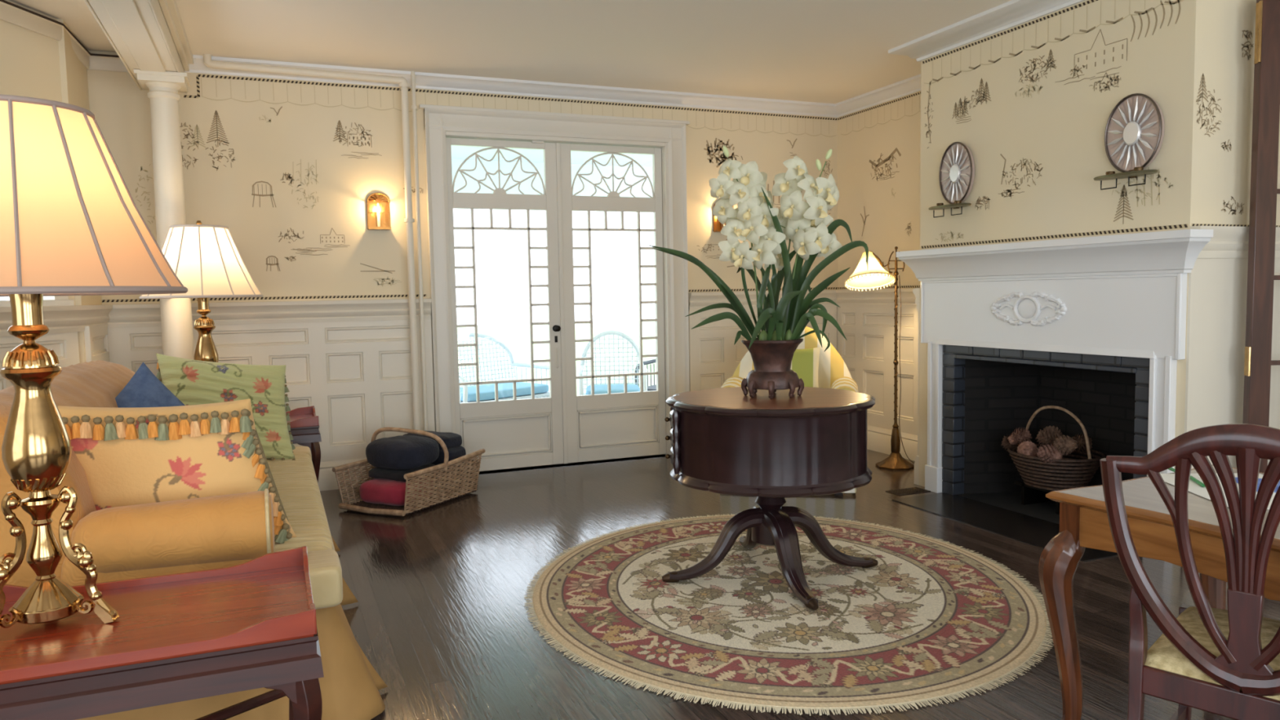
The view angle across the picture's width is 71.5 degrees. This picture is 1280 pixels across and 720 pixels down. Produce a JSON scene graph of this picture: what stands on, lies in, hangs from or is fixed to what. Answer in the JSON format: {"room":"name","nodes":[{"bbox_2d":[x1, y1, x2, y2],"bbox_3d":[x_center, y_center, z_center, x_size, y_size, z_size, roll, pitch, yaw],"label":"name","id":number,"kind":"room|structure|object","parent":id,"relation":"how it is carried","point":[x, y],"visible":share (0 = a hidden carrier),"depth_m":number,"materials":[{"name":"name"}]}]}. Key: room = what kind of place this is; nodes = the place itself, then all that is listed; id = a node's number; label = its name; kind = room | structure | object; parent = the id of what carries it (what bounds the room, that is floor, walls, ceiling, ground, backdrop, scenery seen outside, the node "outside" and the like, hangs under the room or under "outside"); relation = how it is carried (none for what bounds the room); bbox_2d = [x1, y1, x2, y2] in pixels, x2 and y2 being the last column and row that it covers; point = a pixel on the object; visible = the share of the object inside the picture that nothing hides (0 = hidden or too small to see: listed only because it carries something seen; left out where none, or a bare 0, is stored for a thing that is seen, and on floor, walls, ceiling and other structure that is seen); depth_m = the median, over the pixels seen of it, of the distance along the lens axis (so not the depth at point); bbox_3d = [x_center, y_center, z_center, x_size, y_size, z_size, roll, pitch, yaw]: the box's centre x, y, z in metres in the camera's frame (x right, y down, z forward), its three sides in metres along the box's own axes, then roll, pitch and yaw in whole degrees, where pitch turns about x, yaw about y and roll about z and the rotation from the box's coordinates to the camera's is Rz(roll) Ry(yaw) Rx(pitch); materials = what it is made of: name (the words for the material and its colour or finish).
{"room":"living room","nodes":[
{"label":"living room","id":0,"kind":"room"},
{"bbox_2d":[0,0,102,363],"bbox_3d":[-3.511,-0.346,3.812,0.418,2.950,3.856,-1,4,3],"label":"wall","id":1,"kind":"structure","parent":0,"point":[33,64],"depth_m":4.91,"materials":[{"name":"beige paint"}]},
{"bbox_2d":[0,295,74,306],"bbox_3d":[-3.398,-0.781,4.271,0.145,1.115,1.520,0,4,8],"label":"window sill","id":2,"kind":"structure","parent":1,"relation":"in","point":[63,300],"depth_m":4.94,"materials":[{"name":"beige paint"}]},
{"bbox_2d":[0,0,128,72],"bbox_3d":[-3.431,-1.751,3.779,0.284,0.095,3.949,-1,4,2],"label":"trim","id":3,"kind":"structure","parent":1,"relation":"attached to","point":[11,13],"depth_m":4.95,"materials":[{"name":"beige paint"}]},
{"bbox_2d":[84,0,193,93],"bbox_3d":[-1.340,-1.577,1.534,0.375,0.234,9.250,-3,5,-22],"label":"trim","id":4,"kind":"structure","parent":1,"relation":"attached to","point":[146,35],"depth_m":4.66,"materials":[{"name":"beige paint"}]},
{"bbox_2d":[133,69,194,359],"bbox_3d":[-2.877,-0.370,5.507,0.280,2.722,0.260,-3,5,-22],"label":"column","id":5,"kind":"structure","parent":1,"relation":"attached to","point":[176,322],"depth_m":5.39,"materials":[{"name":"beige paint"}]},
{"bbox_2d":[0,257,1279,468],"bbox_3d":[0.457,0.413,2.414,7.956,1.500,9.250,-3,5,-22],"label":"wainscoting","id":6,"kind":"structure","parent":1,"relation":"attached to","point":[356,376],"depth_m":6.29,"materials":[{"name":"beige paint"}]},
{"bbox_2d":[87,50,837,474],"bbox_3d":[-0.888,-0.623,6.879,5.670,2.950,0.141,-3,5,-22],"label":"wall","id":7,"kind":"structure","parent":0,"point":[291,168],"depth_m":6.24,"materials":[{"name":"beige paint"}]},
{"bbox_2d":[366,192,391,230],"bbox_3d":[-1.861,-1.059,6.324,0.162,0.262,0.085,-3,5,-22],"label":"wall lantern","id":8,"kind":"object","parent":7,"relation":"attached to","point":[378,207],"visible":1,"depth_m":6.33,"materials":[{"name":"gold metal"}]},
{"bbox_2d":[445,137,568,471],"bbox_3d":[-1.007,-0.421,6.813,0.886,2.538,0.107,-3,5,-22],"label":"door","id":9,"kind":"structure","parent":7,"relation":"in","point":[513,433],"depth_m":6.88,"materials":[{"name":"beige paint"}]},
{"bbox_2d":[418,104,689,454],"bbox_3d":[-0.595,-0.527,6.967,2.150,2.735,0.215,-3,5,-22],"label":"trim","id":10,"kind":"structure","parent":7,"relation":"attached to","point":[442,122],"depth_m":6.79,"materials":[{"name":"beige paint"}]},
{"bbox_2d":[560,142,666,462],"bbox_3d":[-0.215,-0.450,7.171,0.876,2.513,0.049,-3,5,-22],"label":"door","id":11,"kind":"structure","parent":7,"relation":"in","point":[616,425],"depth_m":7.17,"materials":[{"name":"beige paint"}]},
{"bbox_2d":[712,202,733,231],"bbox_3d":[0.692,-1.195,7.375,0.162,0.262,0.085,-3,5,-22],"label":"wall lantern","id":12,"kind":"object","parent":7,"relation":"attached to","point":[717,226],"visible":0.13,"depth_m":7.38,"materials":[{"name":"gold metal"}]},
{"bbox_2d":[8,0,1011,103],"bbox_3d":[0.455,-1.829,2.225,8.300,0.100,9.580,-3,5,-22],"label":"ceiling","id":13,"kind":"structure","parent":0,"point":[828,51],"depth_m":5.51,"materials":[{"name":"white paint"}]},
{"bbox_2d":[451,145,653,197],"bbox_3d":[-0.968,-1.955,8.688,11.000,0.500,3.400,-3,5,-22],"label":"window","id":14,"kind":"structure","parent":0,"point":[459,153],"depth_m":10.02,"materials":[{"name":"white"}]},
{"bbox_2d":[320,448,1279,719],"bbox_3d":[0.511,1.212,2.452,8.300,0.100,9.580,-3,5,-22],"label":"floor","id":15,"kind":"structure","parent":0,"point":[439,614],"depth_m":3.94,"materials":[{"name":"brown wood"}]},
{"bbox_2d":[0,546,324,719],"bbox_3d":[-1.207,0.889,2.130,0.834,0.655,0.584,-3,5,-22],"label":"side table","id":16,"kind":"object","parent":15,"relation":"on","point":[251,624],"visible":0.94,"depth_m":1.98,"materials":[{"name":"red wood"}]},
{"bbox_2d":[0,94,187,627],"bbox_3d":[-1.397,0.026,2.042,0.659,1.186,0.659,-3,5,-22],"label":"brass table lamp","id":17,"kind":"object","parent":16,"relation":"on","point":[71,224],"visible":1,"depth_m":1.99,"materials":[{"name":"beige fabric"}]},
{"bbox_2d":[1,377,71,490],"bbox_3d":[-1.395,0.167,2.052,0.134,0.255,0.134,-3,5,-22],"label":"lamp base","id":18,"kind":"object","parent":17,"relation":"on","point":[36,446],"depth_m":2.01,"materials":[{"name":"gold metal"}]},
{"bbox_2d":[19,489,62,581],"bbox_3d":[-1.390,0.401,2.070,0.084,0.225,0.084,-3,5,-22],"label":"lamp base","id":19,"kind":"object","parent":17,"relation":"on","point":[44,553],"depth_m":2.05,"materials":[{"name":"gold metal"}]},
{"bbox_2d":[0,360,387,719],"bbox_3d":[-1.875,0.563,3.717,1.313,1.092,2.616,-3,5,-22],"label":"sofa","id":20,"kind":"object","parent":15,"relation":"on","point":[127,542],"visible":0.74,"depth_m":2.70,"materials":[{"name":"beige fabric"}]},
{"bbox_2d":[115,361,185,407],"bbox_3d":[-2.067,0.310,3.741,0.173,0.600,0.603,1,5,22],"label":"pillow","id":21,"kind":"object","parent":20,"relation":"on","point":[144,389],"visible":0.16,"depth_m":3.71,"materials":[{"name":"fabric"}]},
{"bbox_2d":[57,398,296,543],"bbox_3d":[-1.534,0.415,2.932,0.756,0.590,0.224,-3,5,-22],"label":"pillow","id":22,"kind":"object","parent":20,"relation":"on","point":[127,455],"visible":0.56,"depth_m":2.85,"materials":[{"name":"fabric"}]},
{"bbox_2d":[155,353,295,460],"bbox_3d":[-2.122,0.255,4.560,0.652,0.596,0.262,-2,4,-17],"label":"floral pillow","id":23,"kind":"object","parent":20,"relation":"on","point":[193,382],"visible":0.56,"depth_m":4.53,"materials":[{"name":"fabric"}]},
{"bbox_2d":[292,446,311,458],"bbox_3d":[-1.938,0.565,4.956,0.200,0.135,0.250,-3,5,-22],"label":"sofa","id":24,"kind":"object","parent":20,"relation":"on","point":[306,450],"depth_m":4.92,"materials":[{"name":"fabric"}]},
{"bbox_2d":[306,549,342,608],"bbox_3d":[-1.065,0.706,2.854,0.200,0.135,0.250,-3,5,-22],"label":"armrest","id":25,"kind":"object","parent":20,"relation":"on","point":[325,570],"depth_m":2.77,"materials":[{"name":"beige fabric"}]},
{"bbox_2d":[285,405,321,483],"bbox_3d":[-2.401,0.662,5.448,0.834,0.655,0.584,-3,5,-22],"label":"side table","id":26,"kind":"object","parent":15,"relation":"on","point":[304,424],"visible":0.28,"depth_m":5.32,"materials":[{"name":"red wood"}]},
{"bbox_2d":[138,220,263,362],"bbox_3d":[-2.582,-0.211,5.271,0.658,1.222,0.658,-3,5,-21],"label":"brass table lamp","id":27,"kind":"object","parent":26,"relation":"on","point":[206,260],"visible":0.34,"depth_m":5.09,"materials":[{"name":"white fabric"}]},
{"bbox_2d":[193,329,218,362],"bbox_3d":[-2.579,-0.053,5.283,0.134,0.255,0.134,3,6,44],"label":"lamp base","id":28,"kind":"object","parent":27,"relation":"on","point":[206,349],"depth_m":5.24,"materials":[{"name":"gold metal"}]},
{"bbox_2d":[285,405,319,427],"bbox_3d":[-2.407,0.371,5.427,0.814,0.070,0.564,-3,5,-22],"label":"tray","id":29,"kind":"object","parent":26,"relation":"on","point":[301,417],"depth_m":5.53,"materials":[{"name":"red wood"}]},
{"bbox_2d":[203,53,420,430],"bbox_3d":[-2.206,-0.543,6.132,1.306,2.950,0.070,-3,5,-22],"label":"pipe","id":30,"kind":"object","parent":15,"relation":"on","point":[404,86],"visible":0.78,"depth_m":6.28,"materials":[{"name":"white metal"}]},
{"bbox_2d":[332,426,484,515],"bbox_3d":[-1.515,0.690,5.905,0.648,0.485,0.834,1,5,26],"label":"wicker basket","id":31,"kind":"object","parent":15,"relation":"on","point":[470,471],"visible":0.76,"depth_m":5.76,"materials":[{"name":"brown wicker"}]},
{"bbox_2d":[359,476,433,506],"bbox_3d":[-1.582,0.845,5.790,0.402,0.160,0.385,1,5,26],"label":"blanket","id":32,"kind":"object","parent":31,"relation":"in","point":[375,491],"visible":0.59,"depth_m":5.62,"materials":[{"name":"red fabric"}]},
{"bbox_2d":[368,463,435,481],"bbox_3d":[-1.549,0.730,5.845,0.405,0.075,0.355,1,5,26],"label":"blanket","id":33,"kind":"object","parent":32,"relation":"on","point":[376,473],"visible":0.52,"depth_m":5.71,"materials":[{"name":"black fabric"}]},
{"bbox_2d":[365,435,439,469],"bbox_3d":[-1.557,0.604,5.828,0.426,0.203,0.393,1,5,26],"label":"blanket","id":34,"kind":"object","parent":33,"relation":"on","point":[407,451],"visible":1,"depth_m":5.68,"materials":[{"name":"fabric"}]},
{"bbox_2d":[402,431,466,490],"bbox_3d":[-1.421,0.694,6.134,0.443,0.397,0.235,1,5,26],"label":"blanket","id":35,"kind":"object","parent":31,"relation":"in","point":[453,442],"visible":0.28,"depth_m":6.01,"materials":[{"name":"black fabric"}]},
{"bbox_2d":[410,71,427,431],"bbox_3d":[-1.585,-0.576,6.420,0.042,2.950,0.041,-3,5,-22],"label":"pipe","id":36,"kind":"object","parent":15,"relation":"on","point":[414,107],"visible":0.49,"depth_m":6.39,"materials":[{"name":"metal"}]},
{"bbox_2d":[524,513,1053,715],"bbox_3d":[0.628,1.030,4.117,2.356,0.007,2.561,-3,5,-22],"label":"round rug","id":37,"kind":"object","parent":15,"relation":"on","point":[934,619],"visible":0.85,"depth_m":3.64,"materials":[{"name":"carpet"}]},
{"bbox_2d":[662,386,878,609],"bbox_3d":[0.616,0.594,4.201,0.960,0.851,0.960,3,6,45],"label":"table","id":38,"kind":"object","parent":37,"relation":"on","point":[724,441],"visible":0.99,"depth_m":3.86,"materials":[{"name":"brown wood"}]},
{"bbox_2d":[741,337,804,399],"bbox_3d":[0.623,0.035,4.183,0.285,0.268,0.285,1,5,28],"label":"urn","id":39,"kind":"object","parent":38,"relation":"on","point":[771,359],"visible":0.95,"depth_m":4.09,"materials":[{"name":"brown metal"}]},
{"bbox_2d":[647,146,868,351],"bbox_3d":[0.528,-0.514,4.148,0.870,0.954,0.650,-3,5,-22],"label":"orchid plant","id":40,"kind":"object","parent":39,"relation":"in","point":[800,222],"visible":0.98,"depth_m":4.09,"materials":[{"name":"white plant"}]},
{"bbox_2d":[741,337,803,372],"bbox_3d":[0.622,-0.003,4.180,0.284,0.193,0.284,1,5,20],"label":"bowl","id":41,"kind":"object","parent":39,"relation":"on","point":[767,356],"depth_m":4.09,"materials":[{"name":"brown ceramic"}]},
{"bbox_2d":[720,326,858,493],"bbox_3d":[1.075,0.305,6.372,0.940,1.102,1.014,0,4,13],"label":"striped armchair","id":42,"kind":"object","parent":15,"relation":"on","point":[833,372],"visible":0.05,"depth_m":6.49,"materials":[{"name":"yellow fabric"}]},
{"bbox_2d":[732,326,852,388],"bbox_3d":[1.111,0.229,6.530,0.940,0.975,0.678,0,4,13],"label":"backrest","id":43,"kind":"object","parent":42,"relation":"in","point":[832,368],"depth_m":6.52,"materials":[{"name":"yellow fabric"}]},
{"bbox_2d":[790,346,820,387],"bbox_3d":[1.086,0.108,6.338,0.394,0.392,0.201,0,4,12],"label":"striped cushion","id":44,"kind":"object","parent":42,"relation":"on","point":[805,362],"visible":0.34,"depth_m":6.28,"materials":[{"name":"fabric"}]},
{"bbox_2d":[844,246,914,470],"bbox_3d":[1.805,-0.015,6.681,0.560,1.667,0.360,-3,5,-22],"label":"floor lamp","id":45,"kind":"object","parent":15,"relation":"on","point":[876,276],"visible":0.97,"depth_m":6.70,"materials":[{"name":"gold metal"}]},
{"bbox_2d":[885,487,930,495],"bbox_3d":[1.789,0.874,5.933,0.260,0.008,0.140,-3,5,-22],"label":"floor vent","id":46,"kind":"object","parent":15,"relation":"in","point":[912,490],"visible":1,"depth_m":5.92,"materials":[{"name":"brown metal"}]},
{"bbox_2d":[892,492,1117,561],"bbox_3d":[2.098,0.930,5.110,0.440,0.006,1.460,-3,5,-22],"label":"hearth","id":47,"kind":"object","parent":15,"relation":"on","point":[1037,532],"visible":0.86,"depth_m":5.16,"materials":[{"name":"black stone"}]},
{"bbox_2d":[896,229,1213,524],"bbox_3d":[2.477,0.115,5.229,0.735,1.600,2.080,-3,5,-22],"label":"fireplace","id":48,"kind":"object","parent":15,"relation":"on","point":[1093,328],"visible":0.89,"depth_m":5.26,"materials":[{"name":"white paint"}]},
{"bbox_2d":[896,229,1213,280],"bbox_3d":[2.196,-0.570,5.067,0.155,0.200,2.080,-3,5,-22],"label":"mantel shelf","id":49,"kind":"object","parent":48,"relation":"attached to","point":[1172,254],"depth_m":4.75,"materials":[{"name":"white paint"}]},
{"bbox_2d":[1007,405,1105,514],"bbox_3d":[2.523,0.588,5.405,0.507,0.621,0.567,-3,5,-22],"label":"basket","id":50,"kind":"object","parent":48,"relation":"in","point":[1034,488],"visible":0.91,"depth_m":5.29,"materials":[{"name":"wicker"}]},
{"bbox_2d":[1000,434,1021,452],"bbox_3d":[2.338,0.523,5.587,0.138,0.121,0.118,-1,4,-2],"label":"pinecone","id":51,"kind":"object","parent":50,"relation":"in","point":[1005,442],"visible":0.48,"depth_m":5.56,"materials":[{"name":"brown plant"}]},
{"bbox_2d":[1007,427,1032,445],"bbox_3d":[2.337,0.469,5.455,0.136,0.120,0.120,-1,4,-3],"label":"pinecone","id":52,"kind":"object","parent":50,"relation":"in","point":[1022,435],"visible":0.95,"depth_m":5.44,"materials":[{"name":"brown plant"}]},
{"bbox_2d":[1017,440,1038,459],"bbox_3d":[2.336,0.549,5.361,0.119,0.122,0.132,1,4,30],"label":"pinecone","id":53,"kind":"object","parent":50,"relation":"in","point":[1028,448],"visible":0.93,"depth_m":5.33,"materials":[{"name":"brown plant"}]},
{"bbox_2d":[1035,428,1058,447],"bbox_3d":[2.437,0.468,5.324,0.118,0.119,0.136,-3,5,-24],"label":"pinecone","id":54,"kind":"object","parent":50,"relation":"in","point":[1042,437],"visible":0.75,"depth_m":5.30,"materials":[{"name":"brown plant"}]},
{"bbox_2d":[1036,444,1062,463],"bbox_3d":[2.401,0.550,5.217,0.140,0.119,0.119,0,4,9],"label":"pinecone","id":55,"kind":"object","parent":50,"relation":"in","point":[1044,451],"visible":1,"depth_m":5.18,"materials":[{"name":"brown plant"}]},
{"bbox_2d":[1044,425,1062,437],"bbox_3d":[2.550,0.464,5.489,0.136,0.119,0.119,3,6,44],"label":"pinecone","id":56,"kind":"object","parent":50,"relation":"in","point":[1052,428],"visible":0.23,"depth_m":5.46,"materials":[{"name":"brown plant"}]},
{"bbox_2d":[1007,444,1105,490],"bbox_3d":[2.524,0.659,5.410,0.507,0.209,0.567,-3,5,-22],"label":"basket bowl","id":57,"kind":"object","parent":50,"relation":"attached to","point":[1037,482],"depth_m":5.26,"materials":[{"name":"wicker"}]},
{"bbox_2d":[1052,435,1078,455],"bbox_3d":[2.484,0.498,5.184,0.119,0.120,0.139,-3,5,-26],"label":"pinecone","id":58,"kind":"object","parent":50,"relation":"in","point":[1065,445],"visible":1,"depth_m":5.15,"materials":[{"name":"brown plant"}]},
{"bbox_2d":[1071,433,1092,453],"bbox_3d":[2.612,0.494,5.284,0.134,0.121,0.119,2,5,35],"label":"pinecone","id":59,"kind":"object","parent":50,"relation":"in","point":[1082,442],"visible":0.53,"depth_m":5.26,"materials":[{"name":"brown plant"}]},
{"bbox_2d":[1038,464,1279,719],"bbox_3d":[1.816,0.777,2.281,0.850,0.762,1.230,-3,5,-26],"label":"writing desk","id":60,"kind":"object","parent":15,"relation":"on","point":[1084,523],"visible":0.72,"depth_m":2.54,"materials":[{"name":"brown wood"}]},
{"bbox_2d":[1146,473,1275,509],"bbox_3d":[1.749,0.374,2.562,0.340,0.002,0.460,-1,4,3],"label":"paper sheet","id":61,"kind":"object","parent":60,"relation":"on","point":[1193,487],"visible":0.02,"depth_m":2.63,"materials":[{"name":"white paper"}]},
{"bbox_2d":[1190,475,1204,487],"bbox_3d":[1.663,0.363,2.650,0.011,0.010,0.143,0,4,17],"label":"pen","id":62,"kind":"object","parent":61,"relation":"on","point":[1192,477],"visible":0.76,"depth_m":2.64,"materials":[{"name":"green plastic"}]},
{"bbox_2d":[1235,475,1279,494],"bbox_3d":[1.838,0.367,2.599,0.190,0.002,0.250,1,5,20],"label":"brochure","id":63,"kind":"object","parent":61,"relation":"on","point":[1260,478],"visible":0.06,"depth_m":2.61,"materials":[{"name":"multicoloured paper"}]},
{"bbox_2d":[1099,423,1279,719],"bbox_3d":[1.520,0.644,2.156,0.561,1.042,0.612,-5,6,-43],"label":"chair","id":64,"kind":"object","parent":15,"relation":"on","point":[1225,663],"visible":1,"depth_m":2.04,"materials":[{"name":"brown wood"}]},
{"bbox_2d":[1144,606,1279,700],"bbox_3d":[1.545,0.711,2.184,0.485,0.050,0.494,-5,6,-43],"label":"seat cushion","id":65,"kind":"object","parent":64,"relation":"on","point":[1162,660],"depth_m":2.14,"materials":[{"name":"fabric"}]},
{"bbox_2d":[837,90,920,289],"bbox_3d":[2.165,-0.695,7.090,0.141,2.950,1.800,-3,5,-22],"label":"wall","id":66,"kind":"structure","parent":0,"point":[879,145],"depth_m":7.28,"materials":[{"name":"beige paint"}]},
{"bbox_2d":[919,0,1279,486],"bbox_3d":[2.829,-0.578,5.361,1.241,2.950,1.911,-3,5,-22],"label":"wall","id":67,"kind":"structure","parent":0,"point":[1032,102],"depth_m":4.72,"materials":[{"name":"beige paint"}]},
{"bbox_2d":[318,425,919,490],"bbox_3d":[0.495,1.060,2.473,7.900,0.200,9.250,-3,5,-22],"label":"baseboard","id":68,"kind":"structure","parent":67,"relation":"attached to","point":[878,439],"depth_m":6.99,"materials":[{"name":"beige paint"}]},
{"bbox_2d":[184,0,1085,117],"bbox_3d":[2.676,-1.935,4.403,10.902,0.095,4.407,2,5,36],"label":"trim","id":69,"kind":"structure","parent":67,"relation":"attached to","point":[1013,13],"depth_m":6.48,"materials":[{"name":"white paint"}]},
{"bbox_2d":[928,142,974,217],"bbox_3d":[1.950,-1.140,5.599,0.147,0.463,0.350,-3,5,-22],"label":"candle sconce","id":70,"kind":"object","parent":67,"relation":"attached to","point":[957,167],"visible":1,"depth_m":5.59,"materials":[{"name":"silver metal"}]},
{"bbox_2d":[928,200,971,209],"bbox_3d":[1.953,-0.980,5.611,0.147,0.034,0.350,-3,5,-22],"label":"shelf","id":71,"kind":"object","parent":70,"relation":"on","point":[955,204],"depth_m":5.59,"materials":[{"name":"metal"}]},
{"bbox_2d":[941,143,970,202],"bbox_3d":[1.989,-1.178,5.612,0.012,0.368,0.271,-3,5,-22],"label":"mirror","id":72,"kind":"object","parent":70,"relation":"on","point":[956,159],"depth_m":5.60,"materials":[{"name":"silver metal"}]},
{"bbox_2d":[1093,93,1164,190],"bbox_3d":[2.428,-1.098,4.444,0.147,0.463,0.350,-3,5,-22],"label":"candle sconce","id":73,"kind":"object","parent":67,"relation":"attached to","point":[1134,133],"visible":1,"depth_m":4.44,"materials":[{"name":"silver metal"}]},
{"bbox_2d":[1093,166,1158,180],"bbox_3d":[2.430,-0.937,4.456,0.147,0.034,0.350,-3,5,-22],"label":"shelf","id":74,"kind":"object","parent":73,"relation":"on","point":[1130,172],"depth_m":4.45,"materials":[{"name":"metal"}]},
{"bbox_2d":[1106,95,1159,170],"bbox_3d":[2.467,-1.136,4.458,0.012,0.368,0.300,-3,5,-22],"label":"mirror","id":75,"kind":"object","parent":73,"relation":"on","point":[1133,124],"depth_m":4.45,"materials":[{"name":"silver metal"}]},
{"bbox_2d":[1242,0,1279,472],"bbox_3d":[3.315,-0.391,4.277,0.795,2.680,0.052,-1,4,-1],"label":"door","id":76,"kind":"structure","parent":67,"relation":"in","point":[1264,192],"depth_m":4.23,"materials":[{"name":"brown wood"}]},
{"bbox_3d":[-0.953,0.771,8.975,11.000,0.100,3.620,-3,5,-22],"label":"floor","id":77,"kind":"structure","parent":0,"visible":0},
{"bbox_2d":[457,333,550,403],"bbox_3d":[-1.490,0.235,8.897,0.756,1.003,1.231,3,6,42],"label":"settee","id":78,"kind":"object","parent":77,"relation":"on","point":[505,391],"visible":0.52,"depth_m":9.05,"materials":[{"name":"white"}]},
{"bbox_2d":[460,382,548,401],"bbox_3d":[-1.462,0.311,8.877,0.600,0.090,1.070,3,6,42],"label":"seat cushion","id":79,"kind":"object","parent":78,"relation":"on","point":[505,391],"depth_m":8.74,"materials":[{"name":"blue fabric"}]},
{"bbox_2d":[577,330,647,395],"bbox_3d":[-0.266,0.227,8.699,0.681,1.003,0.756,-1,4,-2],"label":"wicker armchair","id":80,"kind":"object","parent":77,"relation":"on","point":[599,388],"visible":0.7,"depth_m":9.00,"materials":[{"name":"white wicker"}]},
{"bbox_2d":[586,383,639,395],"bbox_3d":[-0.265,0.305,8.667,0.520,0.090,0.600,-1,4,-2],"label":"seat cushion","id":81,"kind":"object","parent":80,"relation":"on","point":[601,388],"depth_m":8.48,"materials":[{"name":"blue fabric"}]},
{"bbox_2d":[634,359,656,391],"bbox_3d":[0.396,0.159,9.455,0.681,1.003,0.756,1,5,27],"label":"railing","id":82,"kind":"object","parent":77,"relation":"on","point":[651,388],"visible":0.03,"depth_m":9.49,"materials":[{"name":"grey"}]},
{"label":"outside","id":83,"kind":"structure","parent":0,"visible":0},
{"bbox_2d":[457,320,656,395],"bbox_3d":[-8.816,-0.311,34.505,70.000,0.300,49.600,-3,5,-22],"label":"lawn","id":84,"kind":"structure","parent":83,"point":[516,337],"depth_m":32.58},
{"bbox_3d":[-2.579,-0.021,-0.758,0.140,2.950,5.780,-3,5,-22],"label":"wall","id":85,"kind":"structure","parent":0,"visible":0},
{"bbox_2d":[0,226,1279,336],"bbox_3d":[0.471,-0.242,2.376,7.900,0.432,9.250,-3,5,-22],"label":"trim","id":86,"kind":"structure","parent":85,"relation":"attached to","point":[1227,242],"depth_m":6.06,"materials":[{"name":"beige paint"}]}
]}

